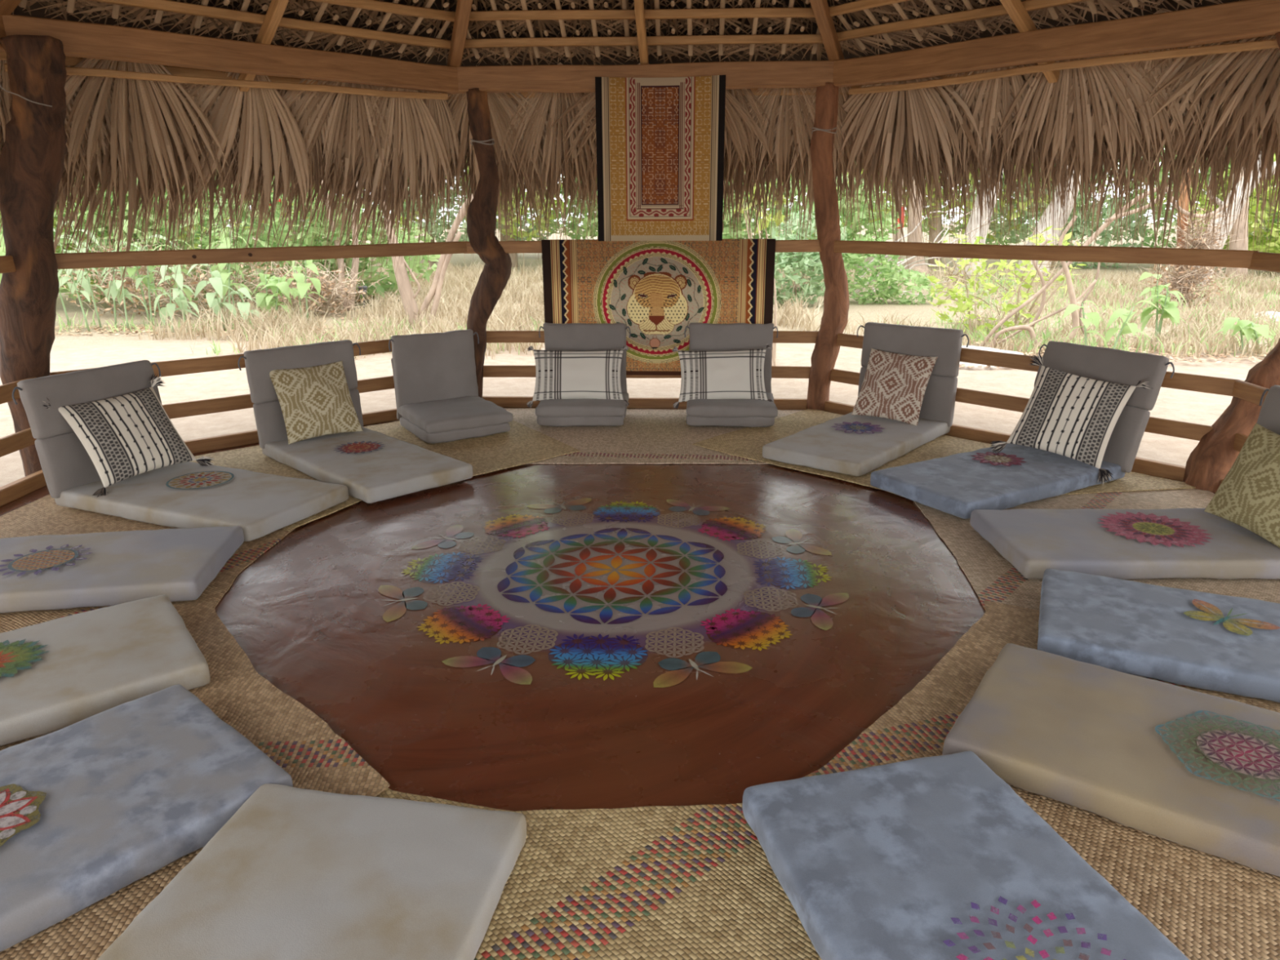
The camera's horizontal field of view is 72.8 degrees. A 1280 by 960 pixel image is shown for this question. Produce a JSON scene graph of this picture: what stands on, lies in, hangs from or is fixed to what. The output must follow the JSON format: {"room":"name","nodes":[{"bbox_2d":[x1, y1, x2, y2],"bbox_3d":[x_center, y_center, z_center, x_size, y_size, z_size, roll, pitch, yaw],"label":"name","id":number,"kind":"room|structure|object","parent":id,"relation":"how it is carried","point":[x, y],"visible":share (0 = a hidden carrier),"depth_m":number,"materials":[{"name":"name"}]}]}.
{"room":"thatched meditation pavilion","nodes":[
{"label":"thatched meditation pavilion","id":0,"kind":"room"},
{"bbox_2d":[0,407,1215,811],"bbox_3d":[-0.123,0.442,3.516,6.242,0.143,6.242,1,17,3],"label":"floor","id":1,"kind":"structure","parent":0,"point":[526,637],"depth_m":3.05,"materials":[{"name":"paint"}]},
{"bbox_2d":[0,469,46,506],"bbox_3d":[-3.216,0.303,3.666,0.053,0.086,2.569,0,17,1],"label":"board","id":2,"kind":"object","parent":1,"relation":"on","point":[11,491],"visible":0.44,"depth_m":4.48,"materials":[{"name":"brown wood"}]},
{"bbox_2d":[0,494,294,633],"bbox_3d":[-2.320,0.348,3.608,1.560,0.008,2.480,1,17,3],"label":"woven mat","id":3,"kind":"object","parent":1,"relation":"on","point":[42,516],"visible":0.23,"depth_m":3.96,"materials":[{"name":"beige wicker"}]},
{"bbox_2d":[0,525,244,613],"bbox_3d":[-2.271,0.346,3.410,1.204,0.098,0.625,-3,18,-8],"label":"floor cushion","id":4,"kind":"object","parent":3,"relation":"on","point":[111,568],"visible":0.99,"depth_m":3.33,"materials":[{"name":"grey fabric"}]},
{"bbox_2d":[0,600,390,959],"bbox_3d":[-1.695,0.793,2.143,1.710,0.008,2.546,-15,23,-40],"label":"woven mat","id":5,"kind":"object","parent":1,"relation":"on","point":[315,757],"visible":0.26,"depth_m":2.33,"materials":[{"name":"beige wicker"}]},
{"bbox_2d":[0,594,210,746],"bbox_3d":[-1.971,0.621,2.527,1.205,0.098,0.647,-13,21,-35],"label":"floor cushion","id":6,"kind":"object","parent":5,"relation":"on","point":[56,674],"visible":0.96,"depth_m":2.61,"materials":[{"name":"beige fabric"}]},
{"bbox_2d":[0,684,293,951],"bbox_3d":[-1.482,0.816,1.890,0.665,0.097,1.204,14,23,39],"label":"floor cushion","id":7,"kind":"object","parent":5,"relation":"on","point":[91,807],"visible":0.91,"depth_m":2.01,"materials":[{"name":"blue fabric"}]},
{"bbox_2d":[183,408,399,453],"bbox_3d":[-2.213,-0.330,5.672,2.569,0.087,0.055,-14,22,-37],"label":"board","id":8,"kind":"object","parent":1,"relation":"on","point":[246,437],"visible":0.27,"depth_m":5.41,"materials":[{"name":"brown wood"}]},
{"bbox_2d":[190,420,580,531],"bbox_3d":[-1.565,-0.106,5.022,2.546,0.008,1.631,-15,23,-40],"label":"woven mat","id":9,"kind":"object","parent":1,"relation":"on","point":[522,444],"visible":0.25,"depth_m":5.20,"materials":[{"name":"beige wicker"}]},
{"bbox_2d":[12,360,348,541],"bbox_3d":[-2.195,-0.185,4.218,1.370,0.629,0.784,7,19,23],"label":"chair","id":10,"kind":"object","parent":9,"relation":"on","point":[184,495],"visible":0.77,"depth_m":4.20,"materials":[{"name":"beige fabric"}]},
{"bbox_2d":[44,373,214,497],"bbox_3d":[-2.589,-0.218,4.412,0.391,0.542,0.673,9,19,26],"label":"throw pillow","id":11,"kind":"object","parent":10,"relation":"on","point":[126,436],"visible":0.99,"depth_m":4.35,"materials":[{"name":"fabric"}]},
{"bbox_2d":[237,339,472,503],"bbox_3d":[-1.584,-0.374,4.829,0.752,0.621,1.350,-16,24,-42],"label":"chair","id":12,"kind":"object","parent":9,"relation":"on","point":[374,466],"visible":0.84,"depth_m":4.93,"materials":[{"name":"beige fabric"}]},
{"bbox_2d":[269,360,363,444],"bbox_3d":[-1.923,-0.467,5.164,0.455,0.410,0.223,-15,23,-40],"label":"throw pillow","id":13,"kind":"object","parent":12,"relation":"on","point":[316,401],"visible":1,"depth_m":5.11,"materials":[{"name":"fabric"}]},
{"bbox_2d":[388,328,513,443],"bbox_3d":[-1.243,-0.625,5.660,0.620,0.614,0.694,-11,20,-30],"label":"chair","id":14,"kind":"object","parent":9,"relation":"on","point":[437,400],"visible":1,"depth_m":5.71,"materials":[{"name":"grey fabric"}]},
{"bbox_2d":[391,358,402,419],"bbox_3d":[-1.405,-0.649,5.923,0.550,0.419,0.064,-11,17,-30],"label":"backrest cushion","id":15,"kind":"object","parent":14,"relation":"on","point":[398,415],"depth_m":5.77,"materials":[{"name":"grey fabric"}]},
{"bbox_2d":[391,328,478,411],"bbox_3d":[-1.373,-0.735,5.840,0.564,0.512,0.100,-11,17,-30],"label":"backrest cushion","id":16,"kind":"object","parent":14,"relation":"on","point":[427,367],"depth_m":5.79,"materials":[{"name":"grey fabric"}]},
{"bbox_2d":[400,417,510,443],"bbox_3d":[-1.216,-0.365,5.698,0.561,0.094,0.560,-11,20,-30],"label":"seat cushion","id":17,"kind":"object","parent":14,"relation":"on","point":[446,433],"depth_m":5.47,"materials":[{"name":"grey fabric"}]},
{"bbox_2d":[398,395,513,433],"bbox_3d":[-1.208,-0.432,5.671,0.580,0.103,0.578,-11,22,-30],"label":"seat cushion","id":18,"kind":"object","parent":14,"relation":"on","point":[425,414],"depth_m":5.55,"materials":[{"name":"grey fabric"}]},
{"bbox_2d":[375,770,822,959],"bbox_3d":[-0.233,0.996,1.493,2.480,0.008,1.761,1,17,3],"label":"woven mat","id":19,"kind":"object","parent":1,"relation":"on","point":[696,882],"visible":0.46,"depth_m":1.85,"materials":[{"name":"beige wicker"}]},
{"bbox_2d":[97,783,526,959],"bbox_3d":[-0.685,0.947,1.468,0.666,0.090,1.204,3,18,10],"label":"floor cushion","id":20,"kind":"object","parent":19,"relation":"on","point":[295,873],"visible":1,"depth_m":1.75,"materials":[{"name":"beige fabric"}]},
{"bbox_2d":[481,395,807,409],"bbox_3d":[0.036,-0.564,6.389,2.523,0.086,0.056,1,17,3],"label":"board","id":21,"kind":"object","parent":1,"relation":"on","point":[521,402],"visible":0.37,"depth_m":6.37,"materials":[{"name":"brown wood"}]},
{"bbox_2d":[504,408,803,464],"bbox_3d":[-0.006,-0.296,5.630,2.500,0.008,1.479,1,17,3],"label":"woven mat","id":22,"kind":"object","parent":1,"relation":"on","point":[646,436],"visible":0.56,"depth_m":5.52,"materials":[{"name":"beige wicker"}]},
{"bbox_2d":[535,322,631,426],"bbox_3d":[-0.387,-0.729,5.941,0.642,0.638,0.577,0,17,2],"label":"chair","id":23,"kind":"object","parent":22,"relation":"on","point":[557,336],"visible":0.67,"depth_m":5.99,"materials":[{"name":"grey fabric"}]},
{"bbox_2d":[526,345,629,408],"bbox_3d":[-0.422,-0.701,5.897,0.704,0.409,0.206,0,17,1],"label":"throw pillow","id":24,"kind":"object","parent":23,"relation":"on","point":[595,374],"visible":1,"depth_m":5.86,"materials":[{"name":"fabric"}]},
{"bbox_2d":[535,391,628,417],"bbox_3d":[-0.386,-0.521,5.947,0.597,0.107,0.466,0,19,2],"label":"seat cushion","id":25,"kind":"object","parent":23,"relation":"on","point":[584,407],"depth_m":5.74,"materials":[{"name":"grey fabric"}]},
{"bbox_2d":[537,406,626,426],"bbox_3d":[-0.389,-0.458,5.978,0.581,0.099,0.452,0,17,2],"label":"seat cushion","id":26,"kind":"object","parent":23,"relation":"on","point":[559,418],"depth_m":5.76,"materials":[{"name":"grey fabric"}]},
{"bbox_2d":[542,322,626,391],"bbox_3d":[-0.381,-0.834,6.101,0.586,0.533,0.101,0,15,2],"label":"backrest cushion","id":27,"kind":"object","parent":23,"relation":"on","point":[557,336],"depth_m":6.02,"materials":[{"name":"grey fabric"}]},
{"bbox_2d":[684,322,777,426],"bbox_3d":[0.614,-0.722,5.907,0.648,0.640,0.579,1,17,4],"label":"chair","id":28,"kind":"object","parent":22,"relation":"on","point":[703,336],"visible":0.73,"depth_m":5.95,"materials":[{"name":"grey fabric"}]},
{"bbox_2d":[672,343,773,409],"bbox_3d":[0.557,-0.697,5.868,0.693,0.425,0.213,1,17,3],"label":"throw pillow","id":29,"kind":"object","parent":28,"relation":"on","point":[731,374],"visible":1,"depth_m":5.82,"materials":[{"name":"fabric"}]},
{"bbox_2d":[685,414,774,426],"bbox_3d":[0.614,-0.450,5.945,0.585,0.098,0.452,1,17,4],"label":"seat cushion","id":30,"kind":"object","parent":28,"relation":"on","point":[736,420],"depth_m":5.73,"materials":[{"name":"grey fabric"}]},
{"bbox_2d":[688,322,773,392],"bbox_3d":[0.632,-0.829,6.068,0.587,0.531,0.101,1,15,4],"label":"backrest cushion","id":31,"kind":"object","parent":28,"relation":"on","point":[703,336],"depth_m":5.99,"materials":[{"name":"grey fabric"}]},
{"bbox_2d":[686,392,777,417],"bbox_3d":[0.618,-0.518,5.913,0.602,0.103,0.465,1,19,4],"label":"seat cushion","id":32,"kind":"object","parent":28,"relation":"on","point":[695,408],"depth_m":5.71,"materials":[{"name":"grey fabric"}]},
{"bbox_2d":[692,408,1195,494],"bbox_3d":[1.588,-0.104,4.960,1.334,0.008,2.546,-15,23,-40],"label":"woven mat","id":33,"kind":"object","parent":1,"relation":"on","point":[748,442],"visible":0.38,"depth_m":5.21,"materials":[{"name":"beige wicker"}]},
{"bbox_2d":[762,321,968,476],"bbox_3d":[1.353,-0.528,5.201,0.757,0.661,1.317,14,22,38],"label":"chair","id":34,"kind":"object","parent":33,"relation":"on","point":[849,444],"visible":0.84,"depth_m":5.36,"materials":[{"name":"beige fabric"}]},
{"bbox_2d":[851,347,937,425],"bbox_3d":[1.618,-0.597,5.543,0.455,0.423,0.239,12,21,35],"label":"throw pillow","id":35,"kind":"object","parent":34,"relation":"on","point":[894,385],"visible":1,"depth_m":5.49,"materials":[{"name":"fabric"}]},
{"bbox_2d":[870,340,1174,519],"bbox_3d":[1.956,-0.309,4.504,1.442,0.651,0.781,-10,20,-29],"label":"chair","id":36,"kind":"object","parent":33,"relation":"on","point":[959,484],"visible":0.77,"depth_m":4.50,"materials":[{"name":"blue fabric"}]},
{"bbox_2d":[990,353,1152,484],"bbox_3d":[2.292,-0.336,4.640,0.694,0.606,0.417,15,23,39],"label":"throw pillow","id":37,"kind":"object","parent":36,"relation":"on","point":[1068,415],"visible":1,"depth_m":4.58,"materials":[{"name":"fabric"}]},
{"bbox_2d":[823,400,1185,481],"bbox_3d":[2.138,-0.275,5.426,0.056,0.088,2.523,-15,23,-40],"label":"board","id":38,"kind":"object","parent":1,"relation":"on","point":[1140,465],"visible":0.23,"depth_m":5.33,"materials":[{"name":"brown wood"}]},
{"bbox_2d":[801,600,1279,959],"bbox_3d":[1.272,0.801,2.065,2.676,0.008,1.701,-17,24,-42],"label":"woven mat","id":39,"kind":"object","parent":1,"relation":"on","point":[1208,906],"visible":0.25,"depth_m":1.97,"materials":[{"name":"beige wicker"}]},
{"bbox_2d":[742,751,1189,959],"bbox_3d":[0.681,0.903,1.573,0.624,0.095,1.204,-4,18,-13],"label":"floor cushion","id":40,"kind":"object","parent":39,"relation":"on","point":[935,857],"visible":1,"depth_m":1.77,"materials":[{"name":"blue fabric"}]},
{"bbox_2d":[942,643,1279,876],"bbox_3d":[1.453,0.716,2.157,1.205,0.097,0.644,12,21,34],"label":"floor cushion","id":41,"kind":"object","parent":39,"relation":"on","point":[1190,768],"visible":0.99,"depth_m":2.17,"materials":[{"name":"brown fabric"}]},
{"bbox_2d":[1037,568,1279,702],"bbox_3d":[1.937,0.519,2.781,1.204,0.097,0.625,8,19,24],"label":"floor cushion","id":42,"kind":"object","parent":39,"relation":"on","point":[1202,640],"visible":0.98,"depth_m":2.76,"materials":[{"name":"blue fabric"}]},
{"bbox_2d":[914,488,1279,611],"bbox_3d":[2.058,0.394,3.382,1.591,0.008,2.480,1,17,3],"label":"woven mat","id":43,"kind":"object","parent":1,"relation":"on","point":[993,578],"visible":0.32,"depth_m":3.62,"materials":[{"name":"beige wicker"}]},
{"bbox_2d":[969,385,1279,579],"bbox_3d":[2.135,-0.010,3.546,1.304,0.649,0.734,0,17,1],"label":"chair","id":44,"kind":"object","parent":43,"relation":"on","point":[1169,543],"visible":0.85,"depth_m":3.51,"materials":[{"name":"grey fabric"}]},
{"bbox_2d":[1204,422,1279,547],"bbox_3d":[2.562,0.031,3.515,0.174,0.441,0.466,-4,18,-12],"label":"throw pillow","id":45,"kind":"object","parent":44,"relation":"on","point":[1248,496],"visible":1,"depth_m":3.54,"materials":[{"name":"fabric"}]},
{"bbox_2d":[0,0,1279,303],"bbox_3d":[-0.178,-1.947,2.718,8.031,3.531,8.111,-15,23,-40],"label":"thatched roof","id":46,"kind":"structure","parent":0,"point":[1084,120],"depth_m":5.43,"materials":[{"name":"brown plant"}]},
{"bbox_2d":[0,222,1279,487],"bbox_3d":[0.790,-4.951,20.141,90.000,0.560,75.000,1,17,3],"label":"ground","id":47,"kind":"structure","parent":0,"point":[68,352],"depth_m":9.02,"materials":[{"name":"beige sand"}]},
{"bbox_2d":[0,35,67,476],"bbox_3d":[-3.115,-1.012,4.540,0.644,2.342,0.270,1,17,3],"label":"post","id":48,"kind":"object","parent":47,"relation":"on","point":[34,148],"visible":0.88,"depth_m":4.35,"materials":[{"name":"brown wood"}]},
{"bbox_2d":[0,427,35,457],"bbox_3d":[-3.248,0.089,3.601,0.040,0.092,2.621,0,17,1],"label":"rail","id":49,"kind":"object","parent":48,"relation":"attached to","point":[22,439],"visible":0.4,"depth_m":4.49,"materials":[{"name":"brown wood"}]},
{"bbox_2d":[2,14,464,93],"bbox_3d":[-2.163,-2.410,4.985,2.560,0.165,0.126,-15,23,-40],"label":"roof beam","id":50,"kind":"structure","parent":48,"relation":"on","point":[78,39],"depth_m":4.82,"materials":[{"name":"brown wood"}]},
{"bbox_2d":[3,63,448,99],"bbox_3d":[-2.249,-2.317,5.087,2.424,0.056,0.060,-15,22,-36],"label":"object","id":51,"kind":"structure","parent":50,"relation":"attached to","point":[70,70],"depth_m":5.03,"materials":[{"name":"brown wood"}]},
{"bbox_2d":[54,240,467,269],"bbox_3d":[-2.206,-1.386,5.326,2.582,0.086,0.042,-14,22,-37],"label":"rail","id":52,"kind":"object","parent":48,"relation":"attached to","point":[193,256],"visible":0.95,"depth_m":5.20,"materials":[{"name":"brown wood"}]},
{"bbox_2d":[53,221,178,331],"bbox_3d":[-7.059,-2.679,11.442,1.558,1.456,1.099,1,17,3],"label":"leaf plant","id":53,"kind":"object","parent":47,"relation":"on","point":[115,290],"visible":0.62,"depth_m":11.62,"materials":[{"name":"green plant"}]},
{"bbox_2d":[154,263,263,333],"bbox_3d":[-5.614,-2.369,11.279,1.339,0.949,0.608,-7,18,-20],"label":"leaf plant","id":54,"kind":"object","parent":47,"relation":"on","point":[216,282],"visible":0.8,"depth_m":11.24,"materials":[{"name":"green plant"}]},
{"bbox_2d":[0,170,440,307],"bbox_3d":[-7.035,-4.233,14.141,7.517,2.807,2.478,1,17,3],"label":"leafy bush","id":55,"kind":"object","parent":47,"relation":"on","point":[427,273],"visible":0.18,"depth_m":13.79,"materials":[{"name":"green plant"}]},
{"bbox_2d":[61,229,389,318],"bbox_3d":[-6.368,-3.052,12.976,5.142,1.409,1.869,1,17,3],"label":"dry brush","id":56,"kind":"object","parent":47,"relation":"on","point":[326,289],"visible":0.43,"depth_m":12.95,"materials":[{"name":"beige plant"}]},
{"bbox_2d":[205,215,252,319],"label":"leaf plant","id":57,"kind":"object","parent":47,"relation":"on","point":[225,275],"depth_m":12.08,"materials":[{"name":"green plant"}]},
{"bbox_2d":[251,259,326,324],"bbox_3d":[-4.764,-2.575,11.812,0.819,1.014,0.958,-14,22,-36],"label":"leaf plant","id":58,"kind":"object","parent":47,"relation":"on","point":[274,282],"visible":0.86,"depth_m":11.78,"materials":[{"name":"green plant"}]},
{"bbox_2d":[382,186,473,328],"bbox_3d":[-2.466,-3.215,11.315,1.821,2.581,0.185,1,17,3],"label":"tree","id":59,"kind":"object","parent":47,"relation":"on","point":[406,291],"visible":0.59,"depth_m":11.48,"materials":[{"name":"beige plant"}]},
{"bbox_2d":[393,168,499,266],"bbox_3d":[-5.376,-8.181,22.054,3.606,5.635,4.795,-13,21,-35],"label":"tree","id":60,"kind":"object","parent":47,"relation":"on","point":[463,237],"visible":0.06,"depth_m":22.06,"materials":[{"name":"green plant"}]},
{"bbox_2d":[136,259,823,359],"bbox_3d":[-4.371,-3.358,15.059,14.528,0.525,12.880,1,17,3],"label":"dry grass","id":61,"kind":"structure","parent":47,"relation":"on","point":[456,304],"depth_m":11.41,"materials":[{"name":"beige plant"}]},
{"bbox_2d":[466,88,511,397],"bbox_3d":[-1.123,-1.524,6.135,0.430,2.276,0.205,1,17,3],"label":"post","id":62,"kind":"object","parent":47,"relation":"on","point":[495,276],"visible":0.92,"depth_m":6.00,"materials":[{"name":"brown wood"}]},
{"bbox_2d":[49,338,391,377],"bbox_3d":[-2.237,-0.794,5.551,2.621,0.092,0.036,-14,22,-37],"label":"rail","id":63,"kind":"object","parent":62,"relation":"attached to","point":[182,366],"visible":0.29,"depth_m":5.25,"materials":[{"name":"brown wood"}]},
{"bbox_2d":[162,375,394,418],"bbox_3d":[-2.236,-0.552,5.627,2.621,0.091,0.037,-14,22,-37],"label":"rail","id":64,"kind":"object","parent":62,"relation":"attached to","point":[185,409],"visible":0.3,"depth_m":5.35,"materials":[{"name":"brown wood"}]},
{"bbox_2d":[464,239,821,253],"bbox_3d":[0.029,-1.622,6.043,2.535,0.090,0.037,1,17,3],"label":"rail","id":65,"kind":"object","parent":62,"relation":"attached to","point":[813,245],"visible":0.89,"depth_m":6.06,"materials":[{"name":"brown wood"}]},
{"bbox_2d":[541,75,775,375],"bbox_3d":[0.123,-1.702,5.991,1.630,1.972,0.127,1,17,3],"label":"tapestry","id":66,"kind":"object","parent":65,"relation":"hanging from","point":[656,289],"depth_m":5.98,"materials":[{"name":"fabric"}]},
{"bbox_2d":[483,364,810,378],"bbox_3d":[0.036,-0.791,6.348,2.573,0.091,0.037,1,17,3],"label":"rail","id":67,"kind":"object","parent":62,"relation":"attached to","point":[505,371],"visible":0.3,"depth_m":6.36,"materials":[{"name":"brown wood"}]},
{"bbox_2d":[457,60,840,93],"bbox_3d":[0.023,-2.651,5.721,2.560,0.160,0.128,1,17,3],"label":"roof beam","id":68,"kind":"structure","parent":62,"relation":"on","point":[564,78],"depth_m":5.66,"materials":[{"name":"brown wood"}]},
{"bbox_2d":[486,330,818,342],"bbox_3d":[0.035,-1.033,6.271,2.573,0.090,0.036,1,17,3],"label":"rail","id":69,"kind":"object","parent":62,"relation":"attached to","point":[492,336],"visible":0.24,"depth_m":6.29,"materials":[{"name":"brown wood"}]},
{"bbox_2d":[454,165,567,267],"bbox_3d":[-3.546,-9.136,21.568,3.953,7.802,6.942,-10,20,-27],"label":"tree","id":70,"kind":"object","parent":47,"relation":"on","point":[513,237],"visible":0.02,"depth_m":21.69,"materials":[{"name":"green plant"}]},
{"bbox_2d":[540,177,598,239],"bbox_3d":[-0.757,-8.107,21.573,4.982,5.749,3.127,13,22,36],"label":"tree","id":71,"kind":"object","parent":47,"relation":"on","point":[554,225],"visible":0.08,"depth_m":22.05,"materials":[{"name":"green plant"}]},
{"bbox_2d":[54,282,1279,368],"bbox_3d":[2.625,-2.618,13.361,21.683,0.053,10.204,1,17,3],"label":"leaf litter","id":72,"kind":"object","parent":47,"relation":"on","point":[104,326],"visible":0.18,"depth_m":11.05,"materials":[{"name":"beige plant"}]},
{"bbox_2d":[55,268,1279,356],"bbox_3d":[2.301,-3.062,14.320,20.972,0.328,10.890,1,17,3],"label":"grass","id":73,"kind":"structure","parent":47,"relation":"on","point":[1047,333],"depth_m":11.33,"materials":[{"name":"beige plant"}]},
{"bbox_2d":[733,161,862,365],"bbox_3d":[1.352,-2.194,8.105,1.504,2.431,0.544,8,19,25],"label":"leafy sapling","id":74,"kind":"object","parent":47,"relation":"on","point":[759,228],"visible":0.16,"depth_m":8.21,"materials":[{"name":"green plant"}]},
{"bbox_2d":[771,208,848,306],"bbox_3d":[2.530,-3.523,13.783,1.726,1.601,1.338,-13,21,-34],"label":"leafy bush","id":75,"kind":"object","parent":47,"relation":"on","point":[793,263],"visible":0.5,"depth_m":13.59,"materials":[{"name":"green plant"}]},
{"bbox_2d":[722,172,903,285],"bbox_3d":[2.144,-4.919,16.068,5.225,2.891,2.064,6,18,18],"label":"tree","id":76,"kind":"object","parent":47,"relation":"on","point":[849,234],"visible":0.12,"depth_m":15.52,"materials":[{"name":"green plant"}]},
{"bbox_2d":[806,82,849,410],"bbox_3d":[1.304,-1.500,6.012,0.324,2.278,0.187,1,17,3],"label":"post","id":77,"kind":"object","parent":47,"relation":"on","point":[834,319],"visible":0.95,"depth_m":5.94,"materials":[{"name":"brown wood"}]},
{"bbox_2d":[830,368,1213,440],"bbox_3d":[2.160,-0.498,5.378,0.038,0.090,2.573,-15,23,-40],"label":"rail","id":78,"kind":"object","parent":77,"relation":"attached to","point":[1193,431],"visible":0.38,"depth_m":5.26,"materials":[{"name":"brown wood"}]},
{"bbox_2d":[836,333,1235,395],"bbox_3d":[2.159,-0.742,5.303,0.036,0.090,2.573,-15,23,-40],"label":"rail","id":79,"kind":"object","parent":77,"relation":"attached to","point":[1191,382],"visible":0.44,"depth_m":5.15,"materials":[{"name":"brown wood"}]},
{"bbox_2d":[833,240,1258,268],"bbox_3d":[2.122,-1.337,5.085,0.037,0.090,2.535,-15,23,-40],"label":"rail","id":80,"kind":"object","parent":77,"relation":"attached to","point":[1162,255],"visible":0.92,"depth_m":4.83,"materials":[{"name":"brown wood"}]},
{"bbox_2d":[841,232,939,304],"bbox_3d":[4.015,-3.413,14.237,1.855,1.234,1.073,1,17,3],"label":"leafy bush","id":81,"kind":"object","parent":47,"relation":"on","point":[889,273],"visible":0.67,"depth_m":14.10,"materials":[{"name":"green plant"}]},
{"bbox_2d":[905,176,930,275],"bbox_3d":[6.336,-6.328,19.412,0.687,3.556,0.712,1,17,3],"label":"tree","id":82,"kind":"object","parent":47,"relation":"on","point":[915,239],"visible":0.29,"depth_m":19.54,"materials":[{"name":"beige plant"}]},
{"bbox_2d":[841,151,1052,266],"bbox_3d":[7.545,-8.930,20.800,6.893,7.746,3.924,7,19,23],"label":"tree","id":83,"kind":"object","parent":47,"relation":"on","point":[934,233],"visible":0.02,"depth_m":21.64,"materials":[{"name":"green plant"}]},
{"bbox_2d":[951,169,1003,282],"bbox_3d":[7.032,-5.880,17.927,0.839,3.541,0.577,1,17,3],"label":"tree","id":84,"kind":"object","parent":47,"relation":"on","point":[975,220],"visible":0.23,"depth_m":17.98,"materials":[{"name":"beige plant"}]},
{"bbox_2d":[911,223,1089,339],"bbox_3d":[4.285,-2.394,10.438,1.938,1.577,1.061,9,19,27],"label":"leafy bush","id":85,"kind":"object","parent":47,"relation":"on","point":[962,307],"visible":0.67,"depth_m":10.45,"materials":[{"name":"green plant"}]},
{"bbox_2d":[777,266,1279,359],"bbox_3d":[8.759,-3.091,14.190,13.658,0.394,11.838,1,17,3],"label":"dry grass","id":86,"kind":"structure","parent":47,"relation":"on","point":[1131,282],"depth_m":11.54,"materials":[{"name":"beige plant"}]},
{"bbox_2d":[1016,166,1080,276],"bbox_3d":[8.985,-6.151,18.805,1.318,3.610,0.713,1,17,3],"label":"tree","id":87,"kind":"object","parent":47,"relation":"on","point":[1051,230],"visible":0.32,"depth_m":18.77,"materials":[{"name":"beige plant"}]},
{"bbox_2d":[966,154,1154,268],"bbox_3d":[10.283,-7.524,21.210,4.889,4.948,2.368,2,18,8],"label":"tree","id":88,"kind":"object","parent":47,"relation":"on","point":[1076,233],"visible":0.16,"depth_m":21.14,"materials":[{"name":"green plant"}]},
{"bbox_2d":[980,186,1231,351],"bbox_3d":[5.030,-2.332,9.594,2.412,1.766,0.652,1,17,3],"label":"branch","id":89,"kind":"object","parent":47,"relation":"on","point":[1076,319],"visible":0.7,"depth_m":9.52,"materials":[{"name":"beige plant"}]},
{"bbox_2d":[1062,300,1159,348],"bbox_3d":[4.794,-1.538,8.945,0.919,0.641,0.443,1,17,3],"label":"leaf plant","id":90,"kind":"object","parent":47,"relation":"on","point":[1094,317],"visible":0.86,"depth_m":8.92,"materials":[{"name":"green plant"}]},
{"bbox_2d":[1134,271,1186,341],"bbox_3d":[6.086,-2.001,10.126,0.543,0.808,0.548,7,19,23],"label":"leaf plant","id":91,"kind":"object","parent":47,"relation":"on","point":[1169,309],"visible":0.96,"depth_m":10.11,"materials":[{"name":"green plant"}]},
{"bbox_2d":[1129,196,1248,306],"bbox_3d":[8.598,-3.550,13.611,1.534,1.816,1.162,-7,19,-22],"label":"dry brush","id":92,"kind":"object","parent":47,"relation":"on","point":[1185,276],"visible":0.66,"depth_m":13.57,"materials":[{"name":"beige plant"}]},
{"bbox_2d":[1122,149,1279,248],"bbox_3d":[13.519,-7.395,19.988,4.218,5.170,3.195,9,20,29],"label":"tree","id":93,"kind":"object","parent":47,"relation":"on","point":[1147,239],"visible":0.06,"depth_m":20.60,"materials":[{"name":"green plant"}]},
{"bbox_2d":[1182,32,1279,493],"bbox_3d":[3.128,-0.959,4.211,0.620,2.326,0.245,1,17,3],"label":"post","id":94,"kind":"object","parent":47,"relation":"on","point":[1209,463],"visible":0.61,"depth_m":4.39,"materials":[{"name":"brown wood"}]},
{"bbox_2d":[832,0,1279,87],"bbox_3d":[2.116,-2.364,4.764,0.132,0.160,2.560,-15,23,-40],"label":"roof beam","id":95,"kind":"structure","parent":94,"relation":"on","point":[1245,19],"depth_m":4.53,"materials":[{"name":"brown wood"}]},
{"bbox_2d":[848,39,1279,94],"bbox_3d":[2.179,-2.276,4.832,0.054,0.051,2.388,-15,23,-40],"label":"pole","id":96,"kind":"object","parent":95,"relation":"attached to","point":[1272,43],"visible":1,"depth_m":4.63,"materials":[{"name":"brown wood"}]},
{"bbox_2d":[1188,154,1279,275],"bbox_3d":[15.261,-6.119,19.092,6.756,3.246,2.583,-1,17,-1],"label":"leafy bush","id":97,"kind":"object","parent":47,"relation":"on","point":[1251,247],"visible":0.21,"depth_m":18.75,"materials":[{"name":"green plant"}]},
{"bbox_2d":[1193,154,1275,287],"bbox_3d":[11.523,-4.974,15.869,2.575,3.062,0.445,1,17,3],"label":"tree","id":98,"kind":"object","parent":47,"relation":"on","point":[1237,197],"visible":0.13,"depth_m":15.79,"materials":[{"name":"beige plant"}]},
{"bbox_2d":[1226,155,1248,279],"bbox_3d":[12.541,-5.926,18.035,0.752,3.590,0.404,1,17,3],"label":"tree","id":99,"kind":"object","parent":47,"relation":"on","point":[1240,244],"visible":0.32,"depth_m":18.16,"materials":[{"name":"beige plant"}]},
{"bbox_2d":[1212,316,1275,352],"bbox_3d":[6.859,-1.500,9.236,1.241,0.427,0.523,3,18,9],"label":"leaf plant","id":100,"kind":"object","parent":47,"relation":"on","point":[1248,328],"visible":0.93,"depth_m":9.28,"materials":[{"name":"green plant"}]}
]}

